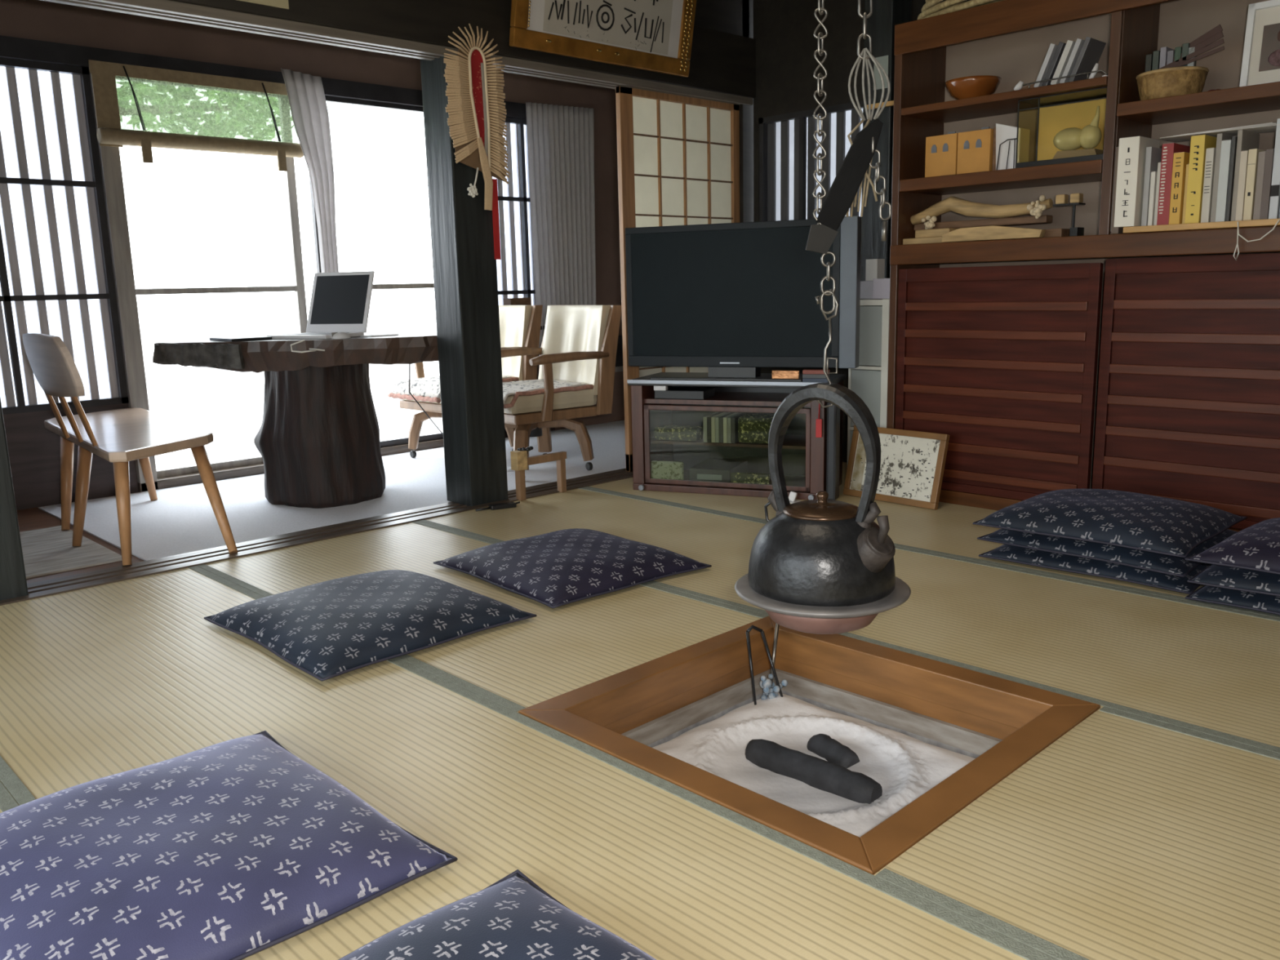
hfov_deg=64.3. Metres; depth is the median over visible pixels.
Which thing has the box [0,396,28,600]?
pillar
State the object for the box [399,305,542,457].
swivel armchair
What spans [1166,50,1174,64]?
cassette
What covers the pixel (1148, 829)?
floor
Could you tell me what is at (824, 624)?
bowl
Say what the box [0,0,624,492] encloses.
wall window
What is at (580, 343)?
swivel armchair
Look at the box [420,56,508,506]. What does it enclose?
pillar
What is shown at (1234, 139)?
book
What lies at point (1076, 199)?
stand
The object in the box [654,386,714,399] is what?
box
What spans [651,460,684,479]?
packet
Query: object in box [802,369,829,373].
book
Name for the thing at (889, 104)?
gilt lath
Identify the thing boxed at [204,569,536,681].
floor cushion
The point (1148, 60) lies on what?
cassette
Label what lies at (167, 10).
lintel
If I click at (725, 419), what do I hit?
case
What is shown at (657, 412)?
shelf
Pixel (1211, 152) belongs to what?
book
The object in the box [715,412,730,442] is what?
case
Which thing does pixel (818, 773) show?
charcoal
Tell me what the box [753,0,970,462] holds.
wall
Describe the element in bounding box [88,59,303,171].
blind
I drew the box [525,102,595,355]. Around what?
curtain
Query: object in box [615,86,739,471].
door
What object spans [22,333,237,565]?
wooden chair
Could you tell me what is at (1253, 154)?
book
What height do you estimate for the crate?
0.180 m
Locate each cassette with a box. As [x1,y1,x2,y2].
[1144,53,1152,71]
[1151,50,1159,70]
[1159,46,1174,68]
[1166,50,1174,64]
[1173,46,1182,61]
[1182,43,1196,66]
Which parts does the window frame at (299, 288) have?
rail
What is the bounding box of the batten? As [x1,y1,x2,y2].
[914,214,1053,230]
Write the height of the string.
0.128 m
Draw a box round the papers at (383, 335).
[360,333,398,337]
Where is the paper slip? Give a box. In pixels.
[237,0,288,8]
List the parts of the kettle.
lid, handle, spout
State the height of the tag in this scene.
0.210 m
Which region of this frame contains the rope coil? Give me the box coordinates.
[917,0,1004,19]
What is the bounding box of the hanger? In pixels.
[805,0,891,408]
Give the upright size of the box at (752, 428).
0.122 m
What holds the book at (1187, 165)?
on the board at (1267, 222)
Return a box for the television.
[625,215,861,382]
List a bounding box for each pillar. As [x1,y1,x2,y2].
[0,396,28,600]
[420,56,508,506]
[739,0,753,222]
[860,0,911,299]
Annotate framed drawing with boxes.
[843,425,950,510]
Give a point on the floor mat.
(48, 550)
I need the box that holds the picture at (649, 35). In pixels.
[509,0,696,76]
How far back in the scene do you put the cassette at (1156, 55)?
3.59 m
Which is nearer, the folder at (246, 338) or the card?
the card
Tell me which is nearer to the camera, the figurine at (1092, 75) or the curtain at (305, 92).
the figurine at (1092, 75)
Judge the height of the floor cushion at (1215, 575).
0.066 m
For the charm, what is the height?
0.941 m
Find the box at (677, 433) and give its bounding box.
[653,425,702,440]
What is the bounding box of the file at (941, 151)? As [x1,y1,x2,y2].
[924,131,958,177]
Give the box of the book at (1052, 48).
[1033,43,1057,87]
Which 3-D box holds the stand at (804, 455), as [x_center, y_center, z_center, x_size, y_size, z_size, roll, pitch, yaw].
[0.451,-0.221,4.736,0.924,0.517,0.438,3,12,22]
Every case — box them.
[702,412,718,442]
[706,412,722,442]
[711,412,726,442]
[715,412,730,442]
[719,412,734,442]
[723,412,737,443]
[727,413,741,443]
[731,413,746,443]
[826,402,839,500]
[1015,86,1106,168]
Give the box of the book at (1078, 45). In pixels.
[1059,38,1084,83]
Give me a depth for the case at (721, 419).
4.63 m
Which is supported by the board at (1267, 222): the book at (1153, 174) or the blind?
the book at (1153, 174)
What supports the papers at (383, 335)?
on the desk
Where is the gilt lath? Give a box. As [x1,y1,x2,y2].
[866,100,893,110]
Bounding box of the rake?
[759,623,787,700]
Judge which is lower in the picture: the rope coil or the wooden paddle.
the wooden paddle
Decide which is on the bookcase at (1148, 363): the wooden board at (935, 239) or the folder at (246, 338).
the wooden board at (935, 239)
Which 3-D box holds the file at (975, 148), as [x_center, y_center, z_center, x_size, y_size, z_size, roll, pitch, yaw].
[1.403,-1.328,4.138,0.202,0.173,0.140,-12,15,-43]
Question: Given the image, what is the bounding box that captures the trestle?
[510,446,566,501]
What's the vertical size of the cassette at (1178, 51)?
0.148 m
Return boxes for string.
[1233,219,1279,261]
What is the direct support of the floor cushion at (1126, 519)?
on the floor cushion at (1148, 561)
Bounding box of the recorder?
[688,458,747,482]
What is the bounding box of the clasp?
[475,501,519,511]
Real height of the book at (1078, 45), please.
0.152 m
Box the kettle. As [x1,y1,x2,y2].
[734,382,911,634]
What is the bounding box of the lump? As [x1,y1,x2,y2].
[806,733,859,768]
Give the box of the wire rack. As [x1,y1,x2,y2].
[1022,69,1107,88]
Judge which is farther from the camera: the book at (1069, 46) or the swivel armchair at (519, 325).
the swivel armchair at (519, 325)
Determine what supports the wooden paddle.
on the bookcase at (1148, 363)
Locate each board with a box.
[902,236,989,244]
[1123,218,1279,233]
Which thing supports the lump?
in the hearth
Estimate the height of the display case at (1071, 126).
0.254 m
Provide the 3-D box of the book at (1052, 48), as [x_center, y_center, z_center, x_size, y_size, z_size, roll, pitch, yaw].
[1.570,-1.568,3.882,0.140,0.152,0.075,-12,15,-43]
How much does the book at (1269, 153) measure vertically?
0.223 m
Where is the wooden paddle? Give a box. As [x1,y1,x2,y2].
[942,225,1046,242]
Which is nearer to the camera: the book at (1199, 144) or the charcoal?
the charcoal
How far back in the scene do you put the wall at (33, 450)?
4.71 m
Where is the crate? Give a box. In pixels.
[502,297,531,305]
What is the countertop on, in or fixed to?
on the bookcase at (1148, 363)
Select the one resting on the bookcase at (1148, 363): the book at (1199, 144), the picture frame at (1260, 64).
the picture frame at (1260, 64)
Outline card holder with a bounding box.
[653,386,667,391]
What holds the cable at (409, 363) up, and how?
hanging from the desk
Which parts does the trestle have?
leg, rail, leg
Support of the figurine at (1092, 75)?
on the bookcase at (1148, 363)
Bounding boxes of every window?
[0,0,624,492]
[0,57,128,414]
[492,116,536,305]
[758,100,862,221]
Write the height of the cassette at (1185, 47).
0.156 m
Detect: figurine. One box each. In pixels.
[1013,80,1023,90]
[1088,62,1107,79]
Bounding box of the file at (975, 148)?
[956,126,993,173]
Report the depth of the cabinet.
4.52 m
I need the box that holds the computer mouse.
[331,332,351,338]
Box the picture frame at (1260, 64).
[1239,0,1279,86]
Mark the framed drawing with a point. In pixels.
(913, 463)
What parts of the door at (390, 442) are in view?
rail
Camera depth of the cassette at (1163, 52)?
3.57 m
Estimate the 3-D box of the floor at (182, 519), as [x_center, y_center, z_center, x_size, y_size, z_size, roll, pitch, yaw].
[-0.900,-0.073,5.498,3.840,0.006,1.403,-12,15,-43]
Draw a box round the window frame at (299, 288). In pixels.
[135,156,307,478]
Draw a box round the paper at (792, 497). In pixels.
[788,491,800,503]
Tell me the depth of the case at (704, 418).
4.66 m
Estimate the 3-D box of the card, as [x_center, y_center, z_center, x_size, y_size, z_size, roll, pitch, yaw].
[1.903,-1.441,3.522,0.010,0.100,0.022,-12,15,-43]
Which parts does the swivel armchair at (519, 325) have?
seat frame, leg, seat, leg, armrest, backrest, post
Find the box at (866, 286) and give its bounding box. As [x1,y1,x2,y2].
[860,280,872,298]
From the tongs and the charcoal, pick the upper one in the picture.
the tongs
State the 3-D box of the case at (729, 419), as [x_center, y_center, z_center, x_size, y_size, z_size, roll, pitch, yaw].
[0.437,-0.241,4.692,0.018,0.116,0.180,3,12,22]
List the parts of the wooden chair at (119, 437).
backrest, leg, leg, leg, seat, leg, leg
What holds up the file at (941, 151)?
on the bookcase at (1148, 363)
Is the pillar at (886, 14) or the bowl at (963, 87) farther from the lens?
the pillar at (886, 14)
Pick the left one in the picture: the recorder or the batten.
the recorder
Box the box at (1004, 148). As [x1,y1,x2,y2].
[991,123,1030,170]
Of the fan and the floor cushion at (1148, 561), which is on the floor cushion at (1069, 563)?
the floor cushion at (1148, 561)
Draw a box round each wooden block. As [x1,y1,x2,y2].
[915,227,957,238]
[1032,228,1070,238]
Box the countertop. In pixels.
[889,225,1279,265]
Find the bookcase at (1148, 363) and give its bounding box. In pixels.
[886,0,1279,532]
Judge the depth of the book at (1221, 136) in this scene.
3.44 m
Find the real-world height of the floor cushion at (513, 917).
0.089 m
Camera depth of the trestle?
4.60 m
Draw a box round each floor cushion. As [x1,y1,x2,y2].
[0,730,457,959]
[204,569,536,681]
[338,869,656,959]
[433,528,711,608]
[972,488,1247,557]
[977,528,1237,577]
[978,544,1213,594]
[1184,517,1279,574]
[1185,585,1279,615]
[1186,564,1279,596]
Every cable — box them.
[290,339,324,352]
[408,363,443,435]
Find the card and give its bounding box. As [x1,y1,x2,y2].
[1187,46,1195,66]
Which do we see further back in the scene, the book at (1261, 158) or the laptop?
the laptop
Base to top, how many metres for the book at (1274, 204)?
0.316 m
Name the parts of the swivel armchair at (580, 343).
leg, armrest, leg, leg, seat, seat frame, leg, armrest, backrest, post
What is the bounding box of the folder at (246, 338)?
[209,335,271,342]
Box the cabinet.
[847,298,889,464]
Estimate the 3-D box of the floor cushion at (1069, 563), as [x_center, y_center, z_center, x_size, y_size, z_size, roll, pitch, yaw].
[1.607,0.224,3.454,0.686,0.067,0.652,9,15,44]
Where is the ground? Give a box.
[140,317,443,470]
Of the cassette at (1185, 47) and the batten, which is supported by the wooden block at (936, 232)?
the batten
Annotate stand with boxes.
[626,372,846,499]
[1052,193,1085,235]
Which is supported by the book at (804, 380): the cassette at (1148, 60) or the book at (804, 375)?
the book at (804, 375)
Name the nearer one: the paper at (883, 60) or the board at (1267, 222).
the board at (1267, 222)
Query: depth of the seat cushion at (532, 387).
5.10 m
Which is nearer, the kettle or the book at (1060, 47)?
the kettle
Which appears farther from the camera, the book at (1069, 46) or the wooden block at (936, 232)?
the wooden block at (936, 232)
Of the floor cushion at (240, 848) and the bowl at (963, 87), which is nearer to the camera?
the floor cushion at (240, 848)
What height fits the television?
0.684 m
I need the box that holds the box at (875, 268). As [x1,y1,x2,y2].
[865,258,884,280]
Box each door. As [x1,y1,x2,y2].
[308,95,443,447]
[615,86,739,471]
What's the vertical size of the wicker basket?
0.100 m
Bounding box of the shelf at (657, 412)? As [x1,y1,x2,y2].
[644,391,810,449]
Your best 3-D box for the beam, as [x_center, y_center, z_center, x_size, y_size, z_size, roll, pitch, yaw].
[-1.757,-1.711,3.260,6.448,0.295,0.175,-12,15,-43]
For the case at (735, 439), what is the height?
0.116 m
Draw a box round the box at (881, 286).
[872,278,889,298]
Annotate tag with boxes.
[815,400,822,437]
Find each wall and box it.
[3,354,555,510]
[693,0,749,37]
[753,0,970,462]
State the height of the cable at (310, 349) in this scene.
0.054 m
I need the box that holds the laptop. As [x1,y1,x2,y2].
[266,271,374,339]
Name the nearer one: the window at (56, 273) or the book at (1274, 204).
the book at (1274, 204)
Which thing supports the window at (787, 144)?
in the wall at (786, 44)
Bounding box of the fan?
[1159,24,1224,68]
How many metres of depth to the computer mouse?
4.43 m
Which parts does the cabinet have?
drawer, drawer, drawer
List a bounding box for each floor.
[0,462,1279,959]
[16,420,619,583]
[38,420,626,560]
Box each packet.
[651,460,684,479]
[771,369,799,379]
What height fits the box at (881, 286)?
0.088 m
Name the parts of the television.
panel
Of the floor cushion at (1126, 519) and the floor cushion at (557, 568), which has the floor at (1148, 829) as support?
the floor cushion at (557, 568)
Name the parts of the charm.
brocade panel, rim cord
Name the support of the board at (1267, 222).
on the bookcase at (1148, 363)
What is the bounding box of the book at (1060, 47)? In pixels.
[1042,41,1066,85]
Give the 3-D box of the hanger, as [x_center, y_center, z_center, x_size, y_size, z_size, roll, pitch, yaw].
[0.418,-1.015,2.006,0.176,1.754,0.026,-2,11,-2]
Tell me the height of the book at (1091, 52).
0.152 m
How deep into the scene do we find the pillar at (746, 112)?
5.50 m
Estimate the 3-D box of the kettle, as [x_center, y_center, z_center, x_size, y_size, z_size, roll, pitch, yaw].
[0.396,0.054,2.212,0.382,0.529,0.382,-12,15,-43]
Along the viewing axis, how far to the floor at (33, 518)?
4.26 m
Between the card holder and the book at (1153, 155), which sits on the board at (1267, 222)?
the book at (1153, 155)
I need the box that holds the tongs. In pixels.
[746,625,782,705]
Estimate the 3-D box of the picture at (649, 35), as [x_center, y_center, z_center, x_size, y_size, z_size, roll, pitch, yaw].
[-0.125,-2.187,4.532,1.070,0.614,0.140,-12,15,-43]
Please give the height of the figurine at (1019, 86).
0.040 m
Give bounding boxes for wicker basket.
[1136,66,1208,100]
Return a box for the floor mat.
[19,525,122,578]
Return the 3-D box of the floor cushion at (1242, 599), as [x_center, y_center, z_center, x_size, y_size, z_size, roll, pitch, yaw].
[2.039,0.310,2.945,0.651,0.067,0.651,-11,15,-42]
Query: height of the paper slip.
0.212 m
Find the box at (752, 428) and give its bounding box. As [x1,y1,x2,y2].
[737,413,774,444]
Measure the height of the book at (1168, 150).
0.276 m
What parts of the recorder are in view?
panel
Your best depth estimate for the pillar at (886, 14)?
4.71 m
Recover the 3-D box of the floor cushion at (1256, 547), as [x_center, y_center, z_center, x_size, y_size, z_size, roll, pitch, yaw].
[2.031,0.192,2.913,0.652,0.088,0.663,-11,14,-41]
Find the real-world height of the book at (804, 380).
0.017 m
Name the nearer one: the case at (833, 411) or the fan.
the fan
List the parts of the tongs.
rod, rod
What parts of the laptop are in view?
display lid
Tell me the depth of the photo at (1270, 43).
3.34 m
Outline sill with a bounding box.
[0,467,633,605]
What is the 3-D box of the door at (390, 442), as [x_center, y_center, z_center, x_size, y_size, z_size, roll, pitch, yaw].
[-1.437,-1.157,5.841,0.860,1.930,0.042,-12,15,-43]
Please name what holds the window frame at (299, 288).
attached to the wall window at (35, 20)
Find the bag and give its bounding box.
[730,471,769,484]
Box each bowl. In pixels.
[764,609,878,634]
[945,75,1001,99]
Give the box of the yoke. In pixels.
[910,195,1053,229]
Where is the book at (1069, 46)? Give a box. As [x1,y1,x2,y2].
[1050,40,1075,84]
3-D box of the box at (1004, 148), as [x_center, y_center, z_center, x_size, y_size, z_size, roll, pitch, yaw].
[1.458,-1.312,4.015,0.094,0.185,0.111,-12,15,-43]
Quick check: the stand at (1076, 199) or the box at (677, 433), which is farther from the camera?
the box at (677, 433)
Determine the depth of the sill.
3.91 m
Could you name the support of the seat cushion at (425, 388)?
on the swivel armchair at (519, 325)
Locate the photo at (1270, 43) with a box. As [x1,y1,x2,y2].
[1258,22,1279,71]
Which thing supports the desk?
on the floor at (182, 519)
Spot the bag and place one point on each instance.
(742, 477)
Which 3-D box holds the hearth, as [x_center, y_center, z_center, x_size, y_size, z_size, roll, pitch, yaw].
[0.377,0.674,2.312,0.901,0.336,0.932,-12,15,-43]
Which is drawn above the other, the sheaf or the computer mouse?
the sheaf
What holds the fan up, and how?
in the wicker basket
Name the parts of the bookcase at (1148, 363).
panel, sliding door, shelf, shelf, sliding door, shelf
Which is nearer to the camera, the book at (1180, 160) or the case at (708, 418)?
the book at (1180, 160)
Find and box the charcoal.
[745,738,882,804]
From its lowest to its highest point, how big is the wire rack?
0.027 m
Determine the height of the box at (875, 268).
0.094 m
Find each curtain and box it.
[280,67,338,272]
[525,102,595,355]
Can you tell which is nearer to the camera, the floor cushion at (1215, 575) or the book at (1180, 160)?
the floor cushion at (1215, 575)
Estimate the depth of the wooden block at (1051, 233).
3.91 m
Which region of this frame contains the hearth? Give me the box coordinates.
[518,615,1100,875]
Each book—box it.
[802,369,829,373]
[802,373,830,378]
[802,377,830,382]
[1033,43,1057,87]
[1042,41,1066,85]
[1050,40,1075,84]
[1059,38,1084,83]
[1068,36,1106,81]
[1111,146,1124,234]
[1114,136,1159,227]
[1141,146,1162,226]
[1147,171,1157,225]
[1153,162,1160,225]
[1156,142,1190,225]
[1168,151,1190,224]
[1182,164,1189,223]
[1184,134,1217,223]
[1200,147,1216,222]
[1209,133,1232,222]
[1215,139,1231,222]
[1225,136,1237,221]
[1230,129,1259,221]
[1235,150,1248,220]
[1243,148,1265,220]
[1253,151,1266,219]
[1259,148,1274,219]
[1268,118,1279,218]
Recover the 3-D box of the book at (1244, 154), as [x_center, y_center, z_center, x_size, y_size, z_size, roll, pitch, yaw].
[2.067,-0.991,3.452,0.190,0.226,0.021,-12,15,-43]
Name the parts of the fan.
fan blade, fan blade, fan blade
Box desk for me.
[152,330,438,508]
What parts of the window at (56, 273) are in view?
rail, rail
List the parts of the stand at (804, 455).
panel, trim, glass door, panel, panel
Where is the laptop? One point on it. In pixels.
(340, 301)
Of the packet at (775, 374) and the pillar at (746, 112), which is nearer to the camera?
the packet at (775, 374)
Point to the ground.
(228, 405)
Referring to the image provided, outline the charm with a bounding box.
[443,23,510,259]
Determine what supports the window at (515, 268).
attached to the wall window at (35, 20)
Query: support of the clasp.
on the floor at (1148, 829)
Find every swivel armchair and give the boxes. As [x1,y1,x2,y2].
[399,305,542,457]
[501,305,621,478]
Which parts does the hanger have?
chain, lever plate, lever, chain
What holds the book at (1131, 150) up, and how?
on the board at (1267, 222)
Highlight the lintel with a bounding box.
[40,0,752,105]
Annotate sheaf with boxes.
[1160,122,1279,142]
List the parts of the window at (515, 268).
rail, rail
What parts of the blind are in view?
cord, cord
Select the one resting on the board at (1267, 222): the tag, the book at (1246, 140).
the book at (1246, 140)
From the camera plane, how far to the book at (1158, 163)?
3.58 m
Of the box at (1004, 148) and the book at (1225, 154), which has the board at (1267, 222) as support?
the book at (1225, 154)
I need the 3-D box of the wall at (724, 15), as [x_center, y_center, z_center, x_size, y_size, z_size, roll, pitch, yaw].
[-1.770,-2.063,3.198,6.448,0.420,0.100,-12,15,-43]
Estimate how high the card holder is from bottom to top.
0.023 m
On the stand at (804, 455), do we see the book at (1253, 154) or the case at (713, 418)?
the case at (713, 418)
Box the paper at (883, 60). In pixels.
[873,55,888,90]
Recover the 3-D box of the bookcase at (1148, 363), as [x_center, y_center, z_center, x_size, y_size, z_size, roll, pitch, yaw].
[1.819,-0.821,3.852,0.366,1.963,1.785,-12,15,-43]
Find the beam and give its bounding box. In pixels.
[168,0,755,97]

